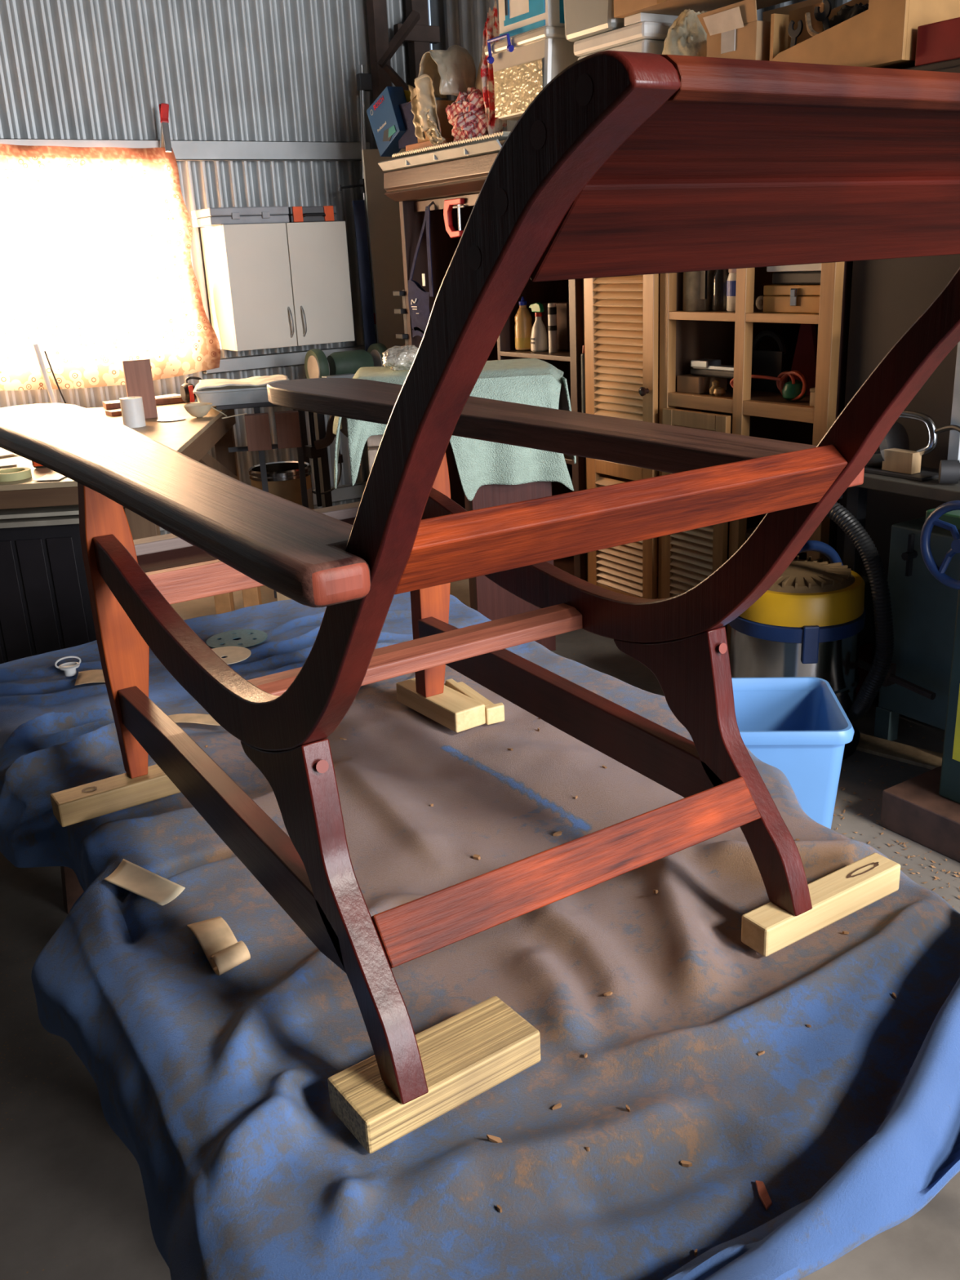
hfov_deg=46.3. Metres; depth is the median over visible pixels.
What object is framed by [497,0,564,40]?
carton
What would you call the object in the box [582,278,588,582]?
batten
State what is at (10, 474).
tape
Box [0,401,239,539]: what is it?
workbench
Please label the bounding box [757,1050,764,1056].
chip
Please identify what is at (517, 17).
print
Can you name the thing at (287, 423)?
timber offcut
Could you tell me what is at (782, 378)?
lead
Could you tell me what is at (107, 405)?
board
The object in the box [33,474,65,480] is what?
paper sheet
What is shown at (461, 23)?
wall
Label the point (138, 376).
upright offcut
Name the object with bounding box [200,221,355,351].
upper cabinet
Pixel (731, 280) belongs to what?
bottle
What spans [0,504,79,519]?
countertop
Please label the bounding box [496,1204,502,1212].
chip
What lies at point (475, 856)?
chip
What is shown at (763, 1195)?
mahogany splinter
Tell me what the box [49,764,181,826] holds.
block
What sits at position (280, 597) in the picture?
stub
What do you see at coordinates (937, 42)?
crate
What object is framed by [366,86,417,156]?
carton
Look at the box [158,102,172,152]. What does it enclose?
clamp
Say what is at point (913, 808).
plinth
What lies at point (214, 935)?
sheet
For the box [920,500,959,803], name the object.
machine
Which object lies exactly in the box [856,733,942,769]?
plank
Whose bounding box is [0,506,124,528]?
countertop
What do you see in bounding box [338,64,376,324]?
clamp
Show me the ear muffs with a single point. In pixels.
(187, 388)
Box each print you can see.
[410,297,417,309]
[499,0,545,39]
[559,0,564,23]
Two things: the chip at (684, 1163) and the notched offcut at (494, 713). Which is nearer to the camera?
the chip at (684, 1163)
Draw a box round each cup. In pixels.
[58,662,79,676]
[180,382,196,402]
[183,402,212,417]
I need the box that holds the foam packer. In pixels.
[624,12,679,26]
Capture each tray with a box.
[192,378,289,405]
[676,373,727,394]
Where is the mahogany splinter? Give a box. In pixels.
[755,1180,772,1209]
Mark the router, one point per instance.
(704, 366)
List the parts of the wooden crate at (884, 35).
panel, panel, panel, panel, panel, panel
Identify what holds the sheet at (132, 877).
on the cloth at (216, 1086)
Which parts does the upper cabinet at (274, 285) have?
door, handle, handle, door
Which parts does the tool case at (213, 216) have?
lid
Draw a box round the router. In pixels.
[690,358,733,378]
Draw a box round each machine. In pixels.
[874,516,959,741]
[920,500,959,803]
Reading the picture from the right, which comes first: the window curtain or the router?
the router
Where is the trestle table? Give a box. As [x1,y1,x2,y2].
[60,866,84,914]
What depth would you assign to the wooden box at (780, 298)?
3.57 m
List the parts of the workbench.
rail, leg, rail, leg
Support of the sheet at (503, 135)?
on the board
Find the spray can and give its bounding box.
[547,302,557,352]
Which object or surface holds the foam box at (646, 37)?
on the tall cabinet at (639, 336)
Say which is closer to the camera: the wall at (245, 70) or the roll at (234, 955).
the roll at (234, 955)
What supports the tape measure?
on the workbench
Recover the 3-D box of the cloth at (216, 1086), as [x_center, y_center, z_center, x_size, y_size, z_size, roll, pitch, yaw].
[-0.129,0.454,2.163,1.403,0.625,2.458,-13,22,-28]
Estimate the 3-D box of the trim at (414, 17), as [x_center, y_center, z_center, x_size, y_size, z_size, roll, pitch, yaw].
[-0.438,-3.203,5.986,0.290,0.299,0.056,-14,22,-30]
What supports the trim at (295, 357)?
attached to the wall at (245, 70)
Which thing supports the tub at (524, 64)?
on the board
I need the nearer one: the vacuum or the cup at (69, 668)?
the cup at (69, 668)
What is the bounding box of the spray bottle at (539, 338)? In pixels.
[528,302,547,351]
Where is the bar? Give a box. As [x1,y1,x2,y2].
[857,658,936,699]
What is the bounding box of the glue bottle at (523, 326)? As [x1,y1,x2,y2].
[514,296,532,351]
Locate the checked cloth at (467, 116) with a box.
[445,87,488,142]
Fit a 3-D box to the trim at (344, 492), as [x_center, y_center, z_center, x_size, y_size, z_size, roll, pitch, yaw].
[-3.189,-0.264,5.187,6.320,0.080,0.063,-14,22,-30]
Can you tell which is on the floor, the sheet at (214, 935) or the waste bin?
the waste bin
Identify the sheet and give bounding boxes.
[0,451,14,456]
[0,461,17,466]
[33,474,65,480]
[103,858,185,905]
[109,400,119,403]
[155,393,181,398]
[186,915,237,974]
[391,131,510,157]
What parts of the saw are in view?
motor, sole plate, handle, power cord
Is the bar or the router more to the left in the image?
the router
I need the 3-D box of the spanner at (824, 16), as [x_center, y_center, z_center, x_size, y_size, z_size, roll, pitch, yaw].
[1.026,-1.804,3.321,0.008,0.171,0.095,-14,22,-30]
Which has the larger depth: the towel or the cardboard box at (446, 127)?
the cardboard box at (446, 127)
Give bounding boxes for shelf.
[499,349,569,361]
[563,453,572,464]
[675,384,810,406]
[681,304,818,314]
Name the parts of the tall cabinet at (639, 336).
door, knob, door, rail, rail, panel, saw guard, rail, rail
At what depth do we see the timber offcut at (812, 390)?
3.57 m
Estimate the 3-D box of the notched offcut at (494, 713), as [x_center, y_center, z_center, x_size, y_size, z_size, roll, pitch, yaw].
[-0.012,0.124,2.329,0.046,0.036,0.195,-12,21,-24]
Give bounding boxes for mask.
[183,402,246,418]
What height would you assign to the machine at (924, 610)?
0.665 m
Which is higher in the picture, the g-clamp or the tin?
the g-clamp
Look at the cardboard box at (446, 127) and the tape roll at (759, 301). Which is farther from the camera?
the cardboard box at (446, 127)
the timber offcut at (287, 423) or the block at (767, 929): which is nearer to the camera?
the block at (767, 929)
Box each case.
[191,206,288,227]
[288,205,337,222]
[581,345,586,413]
[772,271,821,284]
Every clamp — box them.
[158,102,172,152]
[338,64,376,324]
[392,289,408,346]
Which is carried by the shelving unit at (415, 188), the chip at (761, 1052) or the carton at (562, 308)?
the carton at (562, 308)
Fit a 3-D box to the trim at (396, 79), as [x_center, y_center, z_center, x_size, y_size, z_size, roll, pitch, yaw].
[-0.406,-2.982,6.077,0.278,0.261,0.056,-14,22,-30]
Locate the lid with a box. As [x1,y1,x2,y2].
[156,417,185,422]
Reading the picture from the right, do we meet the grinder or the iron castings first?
the iron castings
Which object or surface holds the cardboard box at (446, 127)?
on the sheet at (503, 135)
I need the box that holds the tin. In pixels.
[682,270,715,311]
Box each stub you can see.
[213,591,235,613]
[241,586,262,607]
[276,591,290,600]
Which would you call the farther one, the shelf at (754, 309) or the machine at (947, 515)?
the shelf at (754, 309)
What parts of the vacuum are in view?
steel tank, carry handle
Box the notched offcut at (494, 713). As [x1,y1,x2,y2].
[444,679,504,724]
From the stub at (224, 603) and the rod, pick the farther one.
the rod
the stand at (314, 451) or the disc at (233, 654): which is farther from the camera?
the stand at (314, 451)
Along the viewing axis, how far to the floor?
2.03 m
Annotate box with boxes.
[366,435,555,650]
[406,95,455,142]
[573,21,672,60]
[613,0,791,17]
[697,0,822,61]
[763,284,820,313]
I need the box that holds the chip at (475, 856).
[472,853,480,860]
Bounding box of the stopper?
[54,656,80,676]
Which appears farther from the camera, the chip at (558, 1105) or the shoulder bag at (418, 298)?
the shoulder bag at (418, 298)
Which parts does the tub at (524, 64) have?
clip handle, lid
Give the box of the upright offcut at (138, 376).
[122,358,157,418]
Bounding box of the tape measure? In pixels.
[31,461,44,467]
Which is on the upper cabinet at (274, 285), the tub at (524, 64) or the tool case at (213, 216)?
the tool case at (213, 216)
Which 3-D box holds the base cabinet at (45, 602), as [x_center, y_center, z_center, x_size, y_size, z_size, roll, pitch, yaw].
[-1.752,-0.118,3.869,1.161,0.728,0.550,-4,19,-3]
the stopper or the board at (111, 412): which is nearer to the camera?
the stopper
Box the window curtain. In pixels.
[0,143,220,391]
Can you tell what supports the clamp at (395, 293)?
hanging from the shelving unit at (415, 188)
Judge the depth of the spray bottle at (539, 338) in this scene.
4.80 m
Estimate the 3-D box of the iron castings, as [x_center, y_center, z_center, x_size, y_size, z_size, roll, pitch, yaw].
[1.119,-1.795,3.305,0.103,0.158,0.226,-14,22,-30]
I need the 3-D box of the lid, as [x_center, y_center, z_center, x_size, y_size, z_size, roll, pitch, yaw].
[-1.297,-0.927,4.713,0.120,0.004,0.120,-14,22,-30]
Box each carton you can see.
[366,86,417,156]
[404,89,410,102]
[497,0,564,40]
[542,301,569,350]
[766,262,821,271]
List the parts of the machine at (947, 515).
yellow panel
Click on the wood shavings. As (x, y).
(854, 793)
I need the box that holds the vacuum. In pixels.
[728,502,893,759]
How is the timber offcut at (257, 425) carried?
on the stand at (314, 451)
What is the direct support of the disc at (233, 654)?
on the cloth at (216, 1086)
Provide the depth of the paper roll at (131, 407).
4.52 m
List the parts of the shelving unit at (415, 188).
cornice, hook rail, panel, floor panel, panel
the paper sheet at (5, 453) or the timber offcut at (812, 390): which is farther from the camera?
the paper sheet at (5, 453)
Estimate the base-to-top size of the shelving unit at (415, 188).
1.835 m
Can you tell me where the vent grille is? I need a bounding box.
[768,555,854,593]
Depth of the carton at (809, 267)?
3.54 m
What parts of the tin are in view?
printed panel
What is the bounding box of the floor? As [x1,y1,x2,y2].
[0,578,959,1279]
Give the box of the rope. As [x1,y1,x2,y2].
[804,12,819,36]
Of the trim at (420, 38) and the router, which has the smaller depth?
the router
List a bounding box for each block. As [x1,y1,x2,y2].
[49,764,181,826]
[327,995,540,1153]
[395,677,485,732]
[741,853,900,956]
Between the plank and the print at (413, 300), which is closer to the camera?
the plank
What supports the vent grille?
attached to the vacuum
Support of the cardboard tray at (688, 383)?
on the tall cabinet at (639, 336)
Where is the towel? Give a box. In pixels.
[333,358,576,501]
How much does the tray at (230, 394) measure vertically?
0.066 m
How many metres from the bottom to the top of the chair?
0.946 m
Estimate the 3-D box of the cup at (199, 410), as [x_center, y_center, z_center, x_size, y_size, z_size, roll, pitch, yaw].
[-1.190,-0.970,4.746,0.120,0.054,0.120,-14,22,-30]
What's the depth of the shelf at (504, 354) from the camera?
4.79 m
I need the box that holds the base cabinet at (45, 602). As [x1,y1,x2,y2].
[0,504,124,663]
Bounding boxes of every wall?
[0,0,431,534]
[429,0,851,131]
[835,57,959,700]
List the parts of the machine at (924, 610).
lever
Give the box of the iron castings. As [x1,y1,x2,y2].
[829,2,868,27]
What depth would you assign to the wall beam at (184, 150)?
5.75 m
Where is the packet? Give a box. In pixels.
[662,8,706,57]
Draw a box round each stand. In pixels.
[216,402,334,598]
[298,409,347,509]
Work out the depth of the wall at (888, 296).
3.29 m
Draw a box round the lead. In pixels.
[729,370,806,400]
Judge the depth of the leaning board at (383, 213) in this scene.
6.07 m
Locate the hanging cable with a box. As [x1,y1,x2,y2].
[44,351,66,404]
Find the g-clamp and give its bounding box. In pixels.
[443,198,465,238]
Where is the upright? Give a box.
[946,341,959,461]
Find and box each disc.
[206,629,267,648]
[211,646,251,664]
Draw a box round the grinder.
[304,342,387,378]
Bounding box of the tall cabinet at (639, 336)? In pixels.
[583,261,853,657]
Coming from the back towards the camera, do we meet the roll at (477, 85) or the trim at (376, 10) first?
the trim at (376, 10)
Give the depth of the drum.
5.22 m
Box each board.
[102,395,185,409]
[105,408,121,416]
[352,200,376,351]
[361,148,405,348]
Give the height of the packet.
0.303 m
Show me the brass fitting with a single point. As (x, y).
(716, 390)
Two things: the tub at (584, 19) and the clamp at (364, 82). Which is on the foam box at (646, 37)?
the tub at (584, 19)
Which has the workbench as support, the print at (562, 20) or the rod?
the rod
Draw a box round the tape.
[0,466,31,481]
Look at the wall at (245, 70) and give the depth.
5.73 m
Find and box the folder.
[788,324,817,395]
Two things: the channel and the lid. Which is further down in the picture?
the lid
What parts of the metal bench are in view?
leg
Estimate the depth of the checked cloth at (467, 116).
4.81 m
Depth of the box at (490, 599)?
4.19 m
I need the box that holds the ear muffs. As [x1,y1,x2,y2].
[180,376,202,402]
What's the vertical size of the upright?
0.599 m
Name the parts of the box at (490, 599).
panel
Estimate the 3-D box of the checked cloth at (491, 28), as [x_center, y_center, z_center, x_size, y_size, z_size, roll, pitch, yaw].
[0.065,-2.391,4.688,0.099,0.524,0.115,6,21,24]
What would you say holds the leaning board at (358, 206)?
on the floor
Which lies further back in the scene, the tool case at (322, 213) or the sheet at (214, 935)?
the tool case at (322, 213)
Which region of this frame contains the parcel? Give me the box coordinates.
[382,345,418,370]
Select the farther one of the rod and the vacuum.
the rod
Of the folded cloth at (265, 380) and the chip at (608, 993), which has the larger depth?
the folded cloth at (265, 380)
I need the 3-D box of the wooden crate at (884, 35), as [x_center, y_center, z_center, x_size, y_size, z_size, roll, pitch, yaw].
[1.127,-1.829,3.293,0.275,0.310,0.503,-14,22,-30]
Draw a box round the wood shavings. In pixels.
[203,601,959,907]
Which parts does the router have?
motor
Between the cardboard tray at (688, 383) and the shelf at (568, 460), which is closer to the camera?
the cardboard tray at (688, 383)
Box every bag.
[408,44,475,145]
[408,205,433,337]
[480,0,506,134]
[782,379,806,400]
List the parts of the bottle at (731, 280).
lid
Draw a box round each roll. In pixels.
[119,396,146,427]
[209,940,250,975]
[474,53,483,94]
[755,295,764,309]
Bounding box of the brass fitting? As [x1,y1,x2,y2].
[709,380,725,395]
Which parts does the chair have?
leg, armrest, rail, rail, rail, leg, post, seat rail, leg, armrest, rail, rail, post, leg, head rail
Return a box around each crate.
[769,0,959,69]
[915,17,959,66]
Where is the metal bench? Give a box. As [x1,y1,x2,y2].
[839,471,959,577]
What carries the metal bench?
on the floor
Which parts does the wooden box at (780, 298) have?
lid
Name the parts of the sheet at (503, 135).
drawer front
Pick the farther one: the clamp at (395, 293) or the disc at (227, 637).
the clamp at (395, 293)
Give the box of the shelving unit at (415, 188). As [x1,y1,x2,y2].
[383,152,587,582]
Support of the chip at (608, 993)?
on the cloth at (216, 1086)
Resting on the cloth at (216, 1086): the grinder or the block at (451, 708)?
the block at (451, 708)
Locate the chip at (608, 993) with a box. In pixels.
[604,991,613,995]
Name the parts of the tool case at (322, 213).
lid, handle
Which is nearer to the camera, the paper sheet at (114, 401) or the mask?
the mask
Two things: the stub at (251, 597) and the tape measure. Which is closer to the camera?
the tape measure
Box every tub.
[484,26,581,120]
[563,0,625,41]
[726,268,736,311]
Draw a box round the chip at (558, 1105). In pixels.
[552,1102,561,1110]
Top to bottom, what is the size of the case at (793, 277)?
0.038 m
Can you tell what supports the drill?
on the metal bench
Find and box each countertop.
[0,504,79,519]
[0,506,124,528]
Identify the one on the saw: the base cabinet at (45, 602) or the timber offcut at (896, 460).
the timber offcut at (896, 460)
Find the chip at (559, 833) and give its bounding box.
[552,831,561,835]
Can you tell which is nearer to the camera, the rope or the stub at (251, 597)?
the rope
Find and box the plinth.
[880,765,959,862]
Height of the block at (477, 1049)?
0.043 m
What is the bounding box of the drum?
[248,461,313,509]
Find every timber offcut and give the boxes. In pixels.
[244,413,271,451]
[274,410,301,448]
[809,386,815,406]
[881,448,921,474]
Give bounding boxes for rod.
[33,343,57,403]
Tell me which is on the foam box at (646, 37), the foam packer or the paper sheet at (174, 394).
the foam packer
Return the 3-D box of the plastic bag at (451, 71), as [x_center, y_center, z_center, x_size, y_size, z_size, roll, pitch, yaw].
[-0.174,-2.432,5.027,0.214,0.419,0.316,-14,22,-30]
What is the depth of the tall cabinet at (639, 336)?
4.09 m
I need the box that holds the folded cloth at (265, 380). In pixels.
[196,374,288,391]
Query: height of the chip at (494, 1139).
0.007 m
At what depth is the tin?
3.94 m
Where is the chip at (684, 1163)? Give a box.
[680,1160,692,1167]
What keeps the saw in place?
on the metal bench
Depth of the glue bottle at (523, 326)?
4.89 m
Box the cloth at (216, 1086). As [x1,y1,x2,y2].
[0,591,959,1279]
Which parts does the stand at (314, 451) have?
plate, leg, leg, leg, vice arm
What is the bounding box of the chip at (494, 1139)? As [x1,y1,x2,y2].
[486,1134,502,1142]
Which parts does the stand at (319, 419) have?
leg, leg, power cord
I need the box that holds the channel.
[377,138,502,171]
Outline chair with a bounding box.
[0,50,959,1104]
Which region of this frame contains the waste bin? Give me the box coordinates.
[731,676,854,829]
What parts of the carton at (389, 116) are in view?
panel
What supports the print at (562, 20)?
attached to the carton at (516, 17)
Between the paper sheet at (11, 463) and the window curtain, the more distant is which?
the window curtain
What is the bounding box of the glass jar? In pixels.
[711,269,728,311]
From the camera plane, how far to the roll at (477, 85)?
4.88 m
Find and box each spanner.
[787,19,803,47]
[813,0,831,31]
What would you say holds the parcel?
on the towel
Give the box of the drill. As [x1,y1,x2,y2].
[938,460,959,484]
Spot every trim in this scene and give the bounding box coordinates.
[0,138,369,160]
[159,480,367,531]
[203,345,364,373]
[365,0,391,149]
[375,9,420,67]
[383,63,409,91]
[393,0,439,88]
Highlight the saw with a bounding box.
[864,409,959,480]
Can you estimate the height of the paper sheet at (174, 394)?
0.002 m
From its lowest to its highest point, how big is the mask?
0.056 m
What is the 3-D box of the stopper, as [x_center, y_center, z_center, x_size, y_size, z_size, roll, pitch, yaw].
[-0.960,0.061,2.630,0.048,0.040,0.054,8,22,29]
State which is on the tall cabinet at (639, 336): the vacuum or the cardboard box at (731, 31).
the cardboard box at (731, 31)
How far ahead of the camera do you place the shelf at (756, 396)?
3.85 m
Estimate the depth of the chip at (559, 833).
1.82 m
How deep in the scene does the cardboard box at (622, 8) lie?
3.84 m

